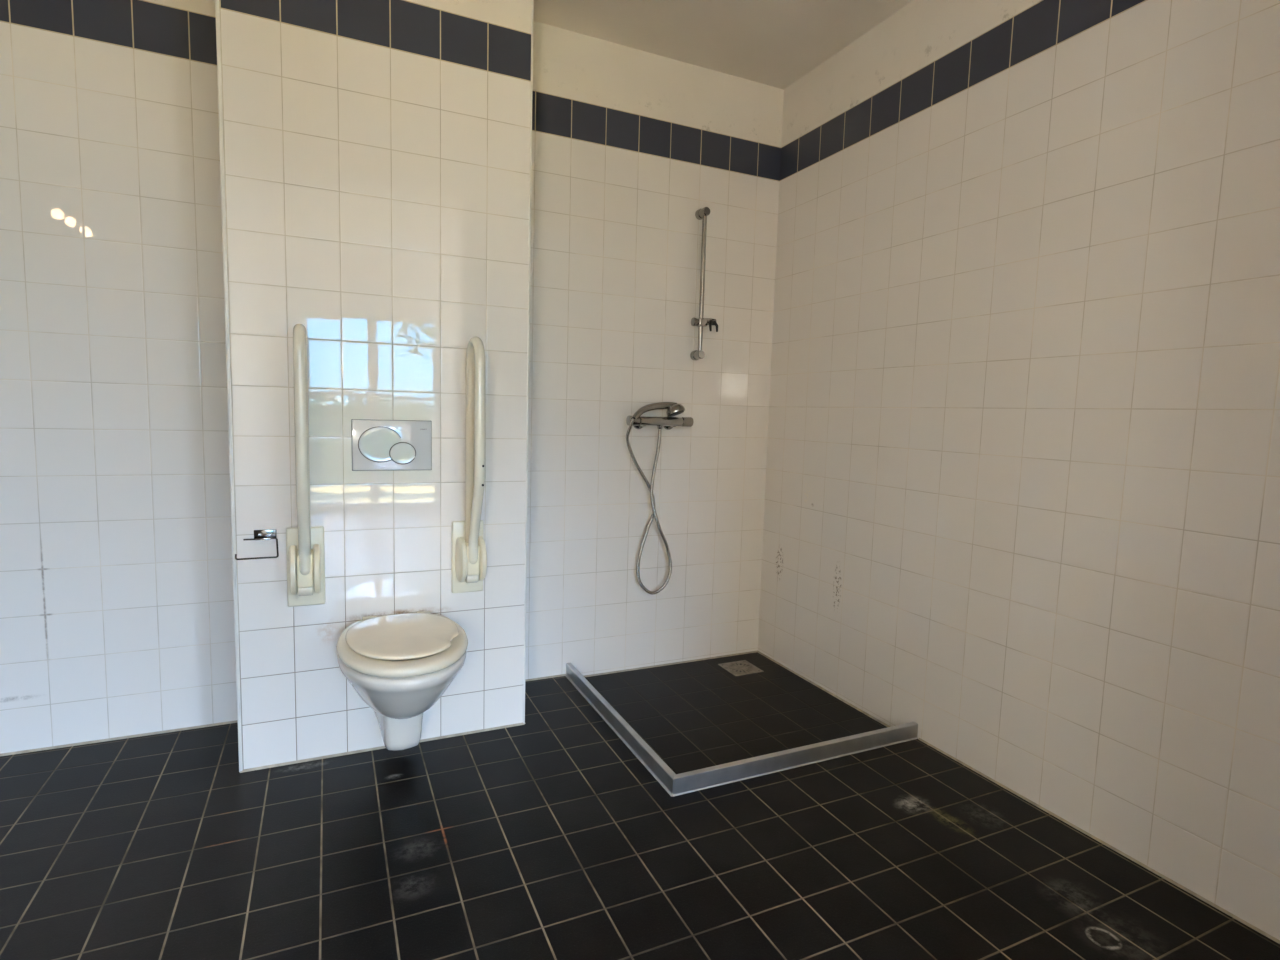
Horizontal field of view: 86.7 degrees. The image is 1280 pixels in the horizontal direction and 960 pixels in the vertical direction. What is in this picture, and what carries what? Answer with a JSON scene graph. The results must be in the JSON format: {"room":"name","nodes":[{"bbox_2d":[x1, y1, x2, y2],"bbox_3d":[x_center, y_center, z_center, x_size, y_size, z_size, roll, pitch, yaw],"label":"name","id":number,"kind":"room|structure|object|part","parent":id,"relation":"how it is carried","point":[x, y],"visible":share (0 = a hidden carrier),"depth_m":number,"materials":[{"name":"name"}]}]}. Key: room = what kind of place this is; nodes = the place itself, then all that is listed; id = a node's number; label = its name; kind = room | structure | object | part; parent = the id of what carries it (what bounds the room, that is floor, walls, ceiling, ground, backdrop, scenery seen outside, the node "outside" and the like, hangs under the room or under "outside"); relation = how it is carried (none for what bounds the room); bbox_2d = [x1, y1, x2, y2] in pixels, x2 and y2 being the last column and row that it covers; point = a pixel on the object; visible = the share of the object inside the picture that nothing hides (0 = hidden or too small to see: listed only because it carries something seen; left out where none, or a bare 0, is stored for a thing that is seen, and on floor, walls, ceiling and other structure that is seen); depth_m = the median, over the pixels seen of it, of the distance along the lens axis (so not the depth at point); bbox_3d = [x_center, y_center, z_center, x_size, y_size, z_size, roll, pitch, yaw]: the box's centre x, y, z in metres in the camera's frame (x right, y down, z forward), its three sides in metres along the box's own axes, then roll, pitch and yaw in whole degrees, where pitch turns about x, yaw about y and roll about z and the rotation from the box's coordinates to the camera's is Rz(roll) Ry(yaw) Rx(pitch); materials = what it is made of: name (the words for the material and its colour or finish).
{"room":"accessible bathroom","nodes":[
{"label":"accessible bathroom","id":0,"kind":"room"},
{"bbox_2d":[219,0,531,768],"bbox_3d":[-0.894,-0.451,2.386,0.920,2.833,0.394,-1,6,-25],"label":"wall pillar","id":1,"kind":"structure","parent":0,"point":[377,152],"depth_m":2.19,"materials":[{"name":"white tile"}]},
{"bbox_2d":[215,0,242,771],"bbox_3d":[-1.229,-0.414,2.022,0.010,2.693,0.014,-1,6,-25],"label":"trim","id":2,"kind":"structure","parent":1,"relation":"attached to","point":[217,11],"depth_m":2.02,"materials":[{"name":"white plastic"}]},
{"bbox_2d":[235,529,278,559],"bbox_3d":[-1.172,0.197,2.077,0.117,0.080,0.063,-1,6,-25],"label":"toilet paper holder","id":3,"kind":"object","parent":1,"relation":"attached to","point":[269,534],"visible":1,"depth_m":2.10,"materials":[{"name":"silver metal"}]},
{"bbox_3d":[-1.166,0.170,2.109,0.062,0.031,0.005,-1,6,-25],"label":"wall plate","id":4,"kind":"part","parent":3,"relation":"part of","materials":[{"name":"silver metal"}]},
{"bbox_2d":[286,324,324,606],"bbox_3d":[-1.016,-0.023,2.045,0.109,0.874,0.236,-1,6,-25],"label":"support rail","id":5,"kind":"object","parent":1,"relation":"attached to","point":[305,547],"visible":1,"depth_m":2.04,"materials":[{"name":"beige plastic"}]},
{"bbox_3d":[-1.004,-0.078,2.016,0.032,0.759,0.185,-1,6,-25],"label":"rail","id":6,"kind":"part","parent":5,"relation":"part of","materials":[{"name":"beige plastic"}]},
{"bbox_3d":[-1.065,0.276,2.161,0.109,0.254,0.016,-1,6,-25],"label":"wall plate","id":7,"kind":"part","parent":5,"relation":"part of","materials":[{"name":"beige plastic"}]},
{"bbox_2d":[240,722,524,772],"bbox_3d":[-0.849,0.916,2.337,0.920,0.008,0.007,-1,6,-25],"label":"baseboard","id":8,"kind":"structure","parent":1,"relation":"attached to","point":[522,723],"depth_m":2.29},
{"bbox_2d":[351,419,431,470],"bbox_3d":[-0.815,-0.114,2.233,0.248,0.166,0.016,-1,6,-25],"label":"flush plate","id":9,"kind":"object","parent":1,"relation":"attached to","point":[377,445],"visible":1,"depth_m":2.23,"materials":[{"name":"silver"}]},
{"bbox_2d":[336,611,467,750],"bbox_3d":[-0.724,0.664,2.084,0.377,0.404,0.518,-1,6,-25],"label":"toilet","id":10,"kind":"object","parent":1,"relation":"attached to","point":[400,666],"visible":1,"depth_m":1.95,"materials":[{"name":"white ceramic"}]},
{"bbox_3d":[-0.778,0.750,2.204,0.280,0.205,0.274,-1,6,-25],"label":"trap casing","id":11,"kind":"part","parent":10,"relation":"part of","materials":[{"name":"white ceramic"}]},
{"bbox_3d":[-0.715,0.495,2.058,0.377,0.028,0.496,-1,6,-25],"label":"seat","id":12,"kind":"part","parent":10,"relation":"part of","materials":[{"name":"beige plastic"}]},
{"bbox_3d":[-0.722,0.469,2.071,0.326,0.015,0.420,-1,6,-25],"label":"lid","id":13,"kind":"part","parent":10,"relation":"part of","materials":[{"name":"beige plastic"}]},
{"bbox_3d":[-0.725,0.618,2.083,0.372,0.205,0.510,-1,6,-25],"label":"bowl","id":14,"kind":"part","parent":10,"relation":"part of","materials":[{"name":"white ceramic"}]},
{"bbox_2d":[451,337,486,592],"bbox_3d":[-0.555,-0.031,2.257,0.109,0.874,0.236,-1,6,-25],"label":"support rail","id":15,"kind":"object","parent":1,"relation":"attached to","point":[469,552],"visible":1,"depth_m":2.27,"materials":[{"name":"beige plastic"}]},
{"bbox_3d":[-0.604,0.268,2.373,0.109,0.254,0.016,-1,6,-25],"label":"wall plate","id":16,"kind":"part","parent":15,"relation":"part of","materials":[{"name":"beige plastic"}]},
{"bbox_3d":[-0.543,-0.086,2.228,0.032,0.759,0.185,-1,6,-25],"label":"rail","id":17,"kind":"part","parent":15,"relation":"part of","materials":[{"name":"beige plastic"}]},
{"bbox_2d":[523,0,533,723],"bbox_3d":[-0.397,-0.429,2.404,0.007,2.693,0.014,-1,6,-25],"label":"trim","id":18,"kind":"structure","parent":1,"relation":"attached to","point":[532,7],"depth_m":2.40,"materials":[{"name":"white plastic"}]},
{"bbox_2d":[0,0,783,753],"bbox_3d":[-1.134,-0.473,2.545,3.850,2.833,0.100,-1,6,-25],"label":"wall","id":19,"kind":"structure","parent":0,"point":[117,594],"depth_m":2.38,"materials":[{"name":"white tile"}]},
{"bbox_2d":[0,720,237,755],"bbox_3d":[-2.119,0.895,2.183,1.516,0.008,0.007,-1,6,-25],"label":"baseboard","id":20,"kind":"structure","parent":19,"relation":"attached to","point":[235,721],"depth_m":2.33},
{"bbox_2d":[525,650,757,681],"bbox_3d":[0.002,0.869,3.161,1.314,0.028,0.007,-1,6,-25],"label":"baseboard","id":21,"kind":"structure","parent":19,"relation":"attached to","point":[618,671],"depth_m":3.17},
{"bbox_2d":[626,415,692,429],"bbox_3d":[0.080,-0.254,3.024,0.315,0.062,0.092,-1,6,-25],"label":"shower mixer","id":22,"kind":"object","parent":19,"relation":"attached to","point":[668,423],"visible":0.91,"depth_m":2.99,"materials":[{"name":"silver metal"}]},
{"bbox_3d":[-0.029,-0.258,2.947,0.053,0.045,0.045,-1,6,-25],"label":"flow knob","id":23,"kind":"part","parent":22,"relation":"part of","materials":[{"name":"silver metal"}]},
{"bbox_2d":[626,418,671,594],"bbox_3d":[0.039,0.127,3.028,0.254,0.798,0.057,-3,7,-36],"label":"shower hose","id":24,"kind":"object","parent":22,"relation":"hanging from","point":[650,486],"visible":1,"depth_m":3.04,"materials":[{"name":"silver metal"}]},
{"bbox_2d":[632,402,684,419],"bbox_3d":[0.077,-0.303,2.980,0.266,0.086,0.084,-1,6,-25],"label":"shower","id":25,"kind":"object","parent":22,"relation":"on","point":[673,409],"visible":1,"depth_m":2.98,"materials":[{"name":"silver metal"}]},
{"bbox_3d":[0.210,-0.262,3.057,0.052,0.045,0.045,-1,6,-25],"label":"temperature knob","id":26,"kind":"part","parent":22,"relation":"part of","materials":[{"name":"metal"}]},
{"bbox_2d":[690,207,717,359],"bbox_3d":[0.290,-0.879,3.052,0.115,0.671,0.092,-1,6,-25],"label":"shower rail","id":27,"kind":"object","parent":19,"relation":"attached to","point":[700,214],"visible":1,"depth_m":3.04,"materials":[{"name":"silver metal"}]},
{"bbox_3d":[0.248,-0.710,3.047,0.029,0.039,0.039,-1,6,-25],"label":"clamp knob","id":28,"kind":"part","parent":27,"relation":"part of","materials":[{"name":"metal"}]},
{"bbox_3d":[0.280,-0.878,3.043,0.021,0.650,0.021,-1,6,-25],"label":"rod","id":29,"kind":"part","parent":27,"relation":"part of","materials":[{"name":"silver metal"}]},
{"bbox_2d":[0,652,1279,959],"bbox_3d":[-0.515,1.089,1.317,3.900,0.120,3.050,-1,6,-25],"label":"floor","id":30,"kind":"structure","parent":0,"point":[546,837],"depth_m":1.79,"materials":[{"name":"black tile"}]},
{"bbox_2d":[718,660,763,675],"bbox_3d":[0.476,0.890,3.209,0.155,0.004,0.155,-1,6,-25],"label":"floor drain","id":31,"kind":"object","parent":30,"relation":"on","point":[737,668],"visible":1,"depth_m":3.20,"materials":[{"name":"silver metal"}]},
{"bbox_2d":[566,663,917,794],"bbox_3d":[0.349,0.899,2.759,1.019,0.085,1.028,-1,6,-25],"label":"kerb","id":32,"kind":"object","parent":30,"relation":"on","point":[718,774],"visible":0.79,"depth_m":2.30,"materials":[{"name":"metal"}]},
{"bbox_2d":[565,675,672,795],"bbox_3d":[-0.117,0.917,2.545,0.006,0.007,1.028,-1,6,-25],"label":"trim","id":33,"kind":"structure","parent":32,"relation":"attached to","point":[568,678],"depth_m":2.42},
{"bbox_2d":[673,737,917,796],"bbox_3d":[0.564,0.962,2.294,1.020,0.005,0.004,-1,6,-25],"label":"trim","id":34,"kind":"structure","parent":32,"relation":"attached to","point":[916,737],"depth_m":2.27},
{"bbox_2d":[533,0,912,89],"bbox_3d":[0.872,-1.560,0.002,7.900,0.100,6.250,-1,6,-25],"label":"ceiling","id":35,"kind":"structure","parent":0,"point":[775,43],"depth_m":2.68,"materials":[{"name":"paint"}]},
{"bbox_2d":[758,0,1279,939],"bbox_3d":[1.276,-0.355,2.039,0.100,2.833,3.050,-1,6,-25],"label":"wall","id":36,"kind":"structure","parent":0,"point":[1022,503],"depth_m":2.02,"materials":[{"name":"white tile"}]},
{"bbox_2d":[757,651,1279,943],"bbox_3d":[1.209,1.008,2.105,0.007,0.027,2.950,-1,6,-25],"label":"baseboard","id":37,"kind":"structure","parent":36,"relation":"attached to","point":[920,739],"depth_m":1.99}
]}

